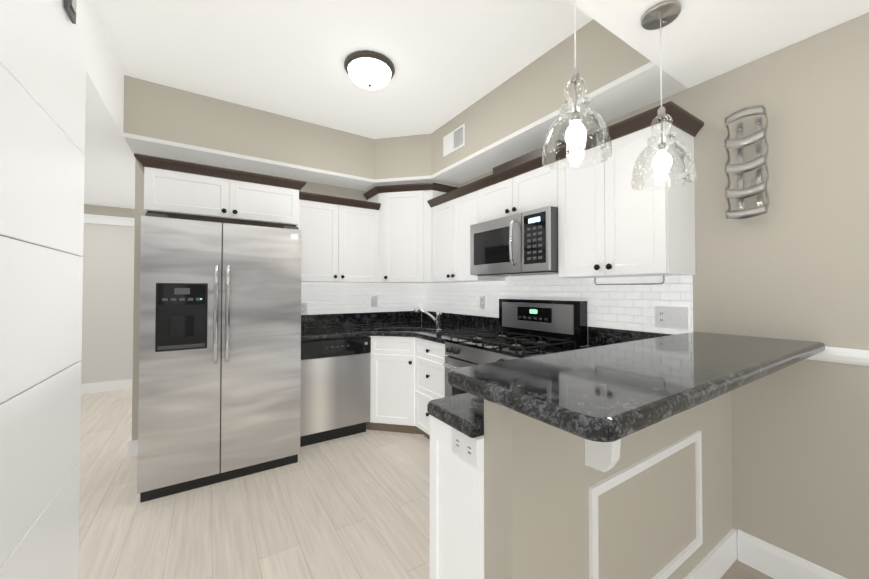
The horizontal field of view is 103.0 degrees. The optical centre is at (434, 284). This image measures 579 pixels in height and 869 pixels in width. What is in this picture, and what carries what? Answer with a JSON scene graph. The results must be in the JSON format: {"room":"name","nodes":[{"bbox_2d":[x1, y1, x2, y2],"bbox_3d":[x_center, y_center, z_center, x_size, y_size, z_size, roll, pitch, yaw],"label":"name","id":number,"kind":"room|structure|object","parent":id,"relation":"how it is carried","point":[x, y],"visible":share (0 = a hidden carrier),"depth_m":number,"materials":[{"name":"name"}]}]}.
{"room":"kitchen","nodes":[
{"label":"kitchen","id":0,"kind":"room"},
{"bbox_2d":[80,204,134,383],"bbox_3d":[-4.745,0.166,4.123,2.700,2.355,0.144,1,-1,-33],"label":"wall","id":1,"kind":"structure","parent":0,"point":[107,305],"depth_m":4.41,"materials":[{"name":"beige paint"}]},
{"bbox_2d":[132,153,421,440],"bbox_3d":[-1.282,-0.072,3.463,2.617,2.810,0.140,1,-1,-33],"label":"wall","id":2,"kind":"structure","parent":0,"point":[328,190],"depth_m":2.71,"materials":[{"name":"beige paint"}]},
{"bbox_2d":[128,218,137,457],"bbox_3d":[-2.959,0.222,3.731,0.146,2.230,2.461,1,-1,-33],"label":"baseboard","id":3,"kind":"structure","parent":2,"relation":"attached to","point":[133,448],"depth_m":2.67,"materials":[{"name":"white wood"}]},
{"bbox_2d":[144,167,299,227],"bbox_3d":[-1.656,-0.623,2.765,0.960,0.279,0.627,1,-1,-33],"label":"upper cabinet","id":4,"kind":"object","parent":2,"relation":"attached to","point":[177,195],"depth_m":2.47,"materials":[{"name":"white wood"}]},
{"bbox_2d":[299,200,378,282],"bbox_3d":[-0.988,-0.390,3.380,0.821,0.725,0.322,1,-1,-33],"label":"upper cabinet","id":5,"kind":"object","parent":2,"relation":"attached to","point":[339,243],"depth_m":3.25,"materials":[{"name":"white wood"}]},
{"bbox_2d":[134,154,380,209],"bbox_3d":[-1.317,-0.790,2.963,1.829,0.060,0.671,1,-1,-33],"label":"crown molding","id":6,"kind":"structure","parent":5,"relation":"attached to","point":[143,161],"depth_m":2.54,"materials":[{"name":"brown wood"}]},
{"bbox_2d":[301,311,420,327],"bbox_3d":[-0.778,0.359,3.678,1.511,0.125,0.013,1,-1,-33],"label":"backsplash","id":7,"kind":"structure","parent":2,"relation":"attached to","point":[320,320],"depth_m":3.65,"materials":[{"name":"black stone"}]},
{"bbox_2d":[301,282,421,314],"bbox_3d":[-0.785,0.137,3.692,1.512,0.320,0.007,1,-1,-33],"label":"wall tile","id":8,"kind":"structure","parent":2,"relation":"attached to","point":[327,298],"depth_m":3.67,"materials":[{"name":"white tile"}]},
{"bbox_2d":[301,303,306,314],"bbox_3d":[-1.276,0.231,3.359,0.075,0.120,0.005,1,-1,-33],"label":"outlet","id":9,"kind":"object","parent":8,"relation":"attached to","point":[303,305],"depth_m":3.36,"materials":[{"name":"white plastic"}]},
{"bbox_2d":[371,296,377,306],"bbox_3d":[-0.653,0.181,3.761,0.075,0.120,0.013,1,-1,-33],"label":"outlet","id":10,"kind":"object","parent":8,"relation":"attached to","point":[374,299],"depth_m":3.76,"materials":[{"name":"white plastic"}]},
{"bbox_2d":[95,0,592,138],"bbox_3d":[-0.559,-1.494,2.039,2.330,0.030,2.450,1,-1,-33],"label":"ceiling","id":11,"kind":"structure","parent":0,"point":[450,59],"depth_m":2.17,"materials":[{"name":"white paint"}]},
{"bbox_2d":[344,50,394,89],"bbox_3d":[-0.438,-1.406,2.338,0.340,0.131,0.340,1,-1,-33],"label":"flush ceiling light","id":12,"kind":"object","parent":11,"relation":"attached to","point":[369,70],"visible":1,"depth_m":2.25,"materials":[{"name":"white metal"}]},
{"bbox_2d":[78,388,772,578],"bbox_3d":[-1.270,1.325,1.246,5.400,0.050,8.850,1,-1,-33],"label":"floor","id":13,"kind":"structure","parent":0,"point":[355,506],"depth_m":1.96,"materials":[{"name":"beige wood"}]},
{"bbox_2d":[137,213,301,502],"bbox_3d":[-1.569,0.445,2.607,0.920,1.750,0.848,1,-1,-33],"label":"refrigerator","id":14,"kind":"object","parent":13,"relation":"on","point":[220,357],"visible":1,"depth_m":2.26,"materials":[{"name":"grey metal"}]},
{"bbox_2d":[300,336,370,446],"bbox_3d":[-0.983,0.895,3.159,0.604,0.868,0.630,1,-1,-33],"label":"dishwasher","id":15,"kind":"object","parent":13,"relation":"on","point":[335,389],"visible":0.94,"depth_m":2.90,"materials":[{"name":"grey metal"}]},
{"bbox_2d":[366,331,423,434],"bbox_3d":[-0.276,0.897,3.465,0.914,0.872,0.923,1,-1,-33],"label":"base cabinet","id":16,"kind":"object","parent":13,"relation":"on","point":[392,384],"visible":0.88,"depth_m":3.04,"materials":[{"name":"white wood"}]},
{"bbox_2d":[301,321,497,343],"bbox_3d":[-0.402,0.434,3.109,1.521,0.040,1.394,1,-1,-33],"label":"countertop","id":17,"kind":"structure","parent":16,"relation":"on","point":[423,330],"depth_m":3.07,"materials":[{"name":"black stone"}]},
{"bbox_2d":[414,308,441,330],"bbox_3d":[-0.061,0.313,3.181,0.262,0.202,0.060,0,-1,9],"label":"faucet","id":18,"kind":"object","parent":17,"relation":"on","point":[437,319],"visible":1,"depth_m":3.15,"materials":[{"name":"silver metal"}]},
{"bbox_2d":[415,338,447,439],"bbox_3d":[0.208,0.889,2.955,0.660,0.872,0.480,1,-1,-33],"label":"base cabinet","id":19,"kind":"object","parent":13,"relation":"on","point":[430,372],"visible":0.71,"depth_m":2.83,"materials":[{"name":"white wood"}]},
{"bbox_2d":[443,299,587,396],"bbox_3d":[0.519,0.712,2.416,0.697,1.210,0.754,1,-1,-33],"label":"range","id":20,"kind":"object","parent":13,"relation":"on","point":[530,326],"visible":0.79,"depth_m":2.41,"materials":[{"name":"grey metal"}]},
{"bbox_2d":[430,392,736,578],"bbox_3d":[0.771,0.788,1.313,1.512,1.025,0.570,1,-1,-33],"label":"base cabinet","id":21,"kind":"object","parent":13,"relation":"on","point":[515,495],"visible":0.81,"depth_m":1.06,"materials":[{"name":"beige paint"}]},
{"bbox_2d":[427,346,594,437],"bbox_3d":[0.568,0.411,1.617,1.527,0.040,0.634,1,-1,-33],"label":"countertop","id":22,"kind":"structure","parent":21,"relation":"on","point":[463,413],"depth_m":1.06,"materials":[{"name":"black stone"}]},
{"bbox_2d":[447,332,824,441],"bbox_3d":[0.813,0.252,1.179,1.597,0.040,0.465,1,-1,-33],"label":"countertop","id":23,"kind":"structure","parent":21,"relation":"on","point":[611,392],"depth_m":0.86,"materials":[{"name":"black stone"}]},
{"bbox_2d":[81,0,868,208],"bbox_3d":[-1.300,-1.275,1.147,5.197,0.435,8.650,1,-1,-33],"label":"ceiling","id":24,"kind":"structure","parent":0,"point":[703,40],"depth_m":2.41,"materials":[{"name":"white paint"}]},
{"bbox_2d":[443,124,464,156],"bbox_3d":[0.165,-1.254,3.009,0.008,0.180,0.310,1,-1,-33],"label":"ceiling vent","id":25,"kind":"object","parent":24,"relation":"in","point":[454,140],"visible":1,"depth_m":2.99,"materials":[{"name":"white metal"}]},
{"bbox_2d":[542,0,611,169],"bbox_3d":[0.458,-0.731,1.124,0.210,0.647,0.210,1,-1,-33],"label":"pendant light","id":26,"kind":"object","parent":24,"relation":"hanging from","point":[575,135],"visible":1,"depth_m":1.12,"materials":[{"name":"clear glass"}]},
{"bbox_2d":[631,0,695,190],"bbox_3d":[0.878,-0.723,1.337,0.210,0.657,0.210,1,-1,-33],"label":"pendant light","id":27,"kind":"object","parent":24,"relation":"hanging from","point":[660,15],"visible":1,"depth_m":1.33,"materials":[{"name":"clear glass"}]},
{"bbox_2d":[431,12,868,578],"bbox_3d":[1.569,-0.100,1.621,0.140,2.810,6.340,1,-1,-33],"label":"wall","id":28,"kind":"structure","parent":0,"point":[792,263],"depth_m":1.49,"materials":[{"name":"beige paint"}]},
{"bbox_2d":[367,190,456,283],"bbox_3d":[-0.247,-0.474,3.640,0.697,0.900,0.697,1,-1,-33],"label":"upper cabinet","id":29,"kind":"object","parent":28,"relation":"attached to","point":[405,237],"visible":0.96,"depth_m":3.42,"materials":[{"name":"white wood"}]},
{"bbox_2d":[363,182,457,199],"bbox_3d":[-0.274,-0.956,3.518,1.048,0.060,0.263,0,-1,12],"label":"crown molding","id":30,"kind":"structure","parent":29,"relation":"attached to","point":[372,192],"depth_m":3.42,"materials":[{"name":"brown wood"}]},
{"bbox_2d":[422,311,498,330],"bbox_3d":[0.235,0.356,3.498,0.011,0.125,1.347,1,-1,-33],"label":"backsplash","id":31,"kind":"structure","parent":28,"relation":"attached to","point":[460,320],"depth_m":3.36,"materials":[{"name":"black stone"}]},
{"bbox_2d":[431,190,505,281],"bbox_3d":[0.292,-0.394,3.154,0.322,0.725,0.697,1,-1,-33],"label":"upper cabinet","id":32,"kind":"object","parent":28,"relation":"attached to","point":[451,221],"depth_m":3.04,"materials":[{"name":"white wood"}]},
{"bbox_2d":[427,101,703,206],"bbox_3d":[0.659,-0.836,2.559,0.366,0.140,2.103,1,-1,-33],"label":"crown molding","id":33,"kind":"structure","parent":32,"relation":"attached to","point":[686,122],"depth_m":2.06,"materials":[{"name":"brown wood"}]},
{"bbox_2d":[479,161,558,222],"bbox_3d":[0.690,-0.623,2.547,0.322,0.285,0.760,1,-1,-33],"label":"upper cabinet","id":34,"kind":"object","parent":28,"relation":"attached to","point":[537,188],"depth_m":2.40,"materials":[{"name":"white wood"}]},
{"bbox_2d":[470,206,557,276],"bbox_3d":[0.623,-0.276,2.499,0.458,0.401,0.750,1,-1,-33],"label":"over-the-range microwave","id":35,"kind":"object","parent":34,"relation":"attached to","point":[523,244],"visible":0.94,"depth_m":2.30,"materials":[{"name":"grey metal"}]},
{"bbox_2d":[422,274,692,334],"bbox_3d":[0.604,-0.100,2.960,0.007,0.770,2.738,1,-1,-33],"label":"wall tile","id":36,"kind":"structure","parent":28,"relation":"attached to","point":[627,307],"depth_m":2.28,"materials":[{"name":"white tile"}]},
{"bbox_2d":[480,296,484,308],"bbox_3d":[0.442,0.163,3.186,0.005,0.120,0.075,1,-1,-33],"label":"outlet","id":37,"kind":"object","parent":36,"relation":"attached to","point":[482,298],"depth_m":3.19,"materials":[{"name":"white plastic"}]},
{"bbox_2d":[655,306,687,329],"bbox_3d":[1.287,0.176,1.883,0.013,0.120,0.160,1,-1,-33],"label":"outlet","id":38,"kind":"object","parent":36,"relation":"attached to","point":[674,317],"depth_m":1.88,"materials":[{"name":"white plastic"}]},
{"bbox_2d":[558,121,695,277],"bbox_3d":[1.062,-0.412,1.973,0.322,0.725,0.603,1,-1,-33],"label":"upper cabinet","id":39,"kind":"object","parent":28,"relation":"attached to","point":[612,223],"depth_m":1.80,"materials":[{"name":"white wood"}]},
{"bbox_2d":[594,275,664,284],"bbox_3d":[1.081,-0.024,1.946,0.010,0.047,0.390,1,-1,-33],"label":"paper towel holder","id":40,"kind":"object","parent":39,"relation":"attached to","point":[662,282],"visible":1,"depth_m":1.90,"materials":[{"name":"silver metal"}]},
{"bbox_2d":[588,327,671,346],"bbox_3d":[1.182,0.334,2.047,0.009,0.125,0.587,1,-1,-33],"label":"backsplash","id":41,"kind":"structure","parent":28,"relation":"attached to","point":[597,336],"depth_m":2.15,"materials":[{"name":"black stone"}]},
{"bbox_2d":[724,105,768,218],"bbox_3d":[1.447,-0.555,1.602,0.085,0.504,0.140,1,-1,-33],"label":"wine rack","id":42,"kind":"object","parent":28,"relation":"attached to","point":[741,192],"visible":0.98,"depth_m":1.59,"materials":[{"name":"silver metal"}]},
{"bbox_2d":[737,529,846,578],"bbox_3d":[2.336,1.215,0.277,0.014,0.140,3.265,1,-1,-33],"label":"baseboard","id":43,"kind":"structure","parent":28,"relation":"attached to","point":[767,558],"depth_m":1.53,"materials":[{"name":"white wood"}]},
{"bbox_2d":[807,346,868,365],"bbox_3d":[2.333,0.265,0.290,0.020,0.060,3.265,1,-1,-33],"label":"trim","id":44,"kind":"structure","parent":28,"relation":"attached to","point":[846,355],"depth_m":1.37,"materials":[{"name":"white wood"}]},
{"bbox_3d":[-0.056,0.091,-0.779,0.120,2.355,4.100,1,-1,-33],"label":"wall","id":45,"kind":"structure","parent":0,"visible":0},
{"bbox_2d":[64,0,76,23],"bbox_3d":[-0.232,-0.914,-0.293,0.090,0.320,3.080,1,-1,-33],"label":"door track","id":46,"kind":"object","parent":45,"relation":"attached to","point":[70,6],"visible":1,"depth_m":0.94,"materials":[{"name":"grey metal"}]},
{"bbox_2d":[0,0,86,578],"bbox_3d":[-0.251,0.191,-0.263,0.040,2.148,3.180,1,-1,-33],"label":"sliding door","id":47,"kind":"structure","parent":46,"relation":"hanging from","point":[42,93],"depth_m":0.81,"materials":[{"name":"white"}]},
{"bbox_3d":[-3.525,0.136,2.179,0.120,2.355,4.447,1,-1,-33],"label":"wall","id":48,"kind":"structure","parent":0,"visible":0},
{"bbox_2d":[81,214,132,393],"bbox_3d":[-4.177,0.232,4.391,1.140,2.230,0.025,1,-1,-33],"label":"baseboard","id":49,"kind":"structure","parent":48,"relation":"attached to","point":[107,385],"depth_m":4.39,"materials":[{"name":"white wood"}]}
]}

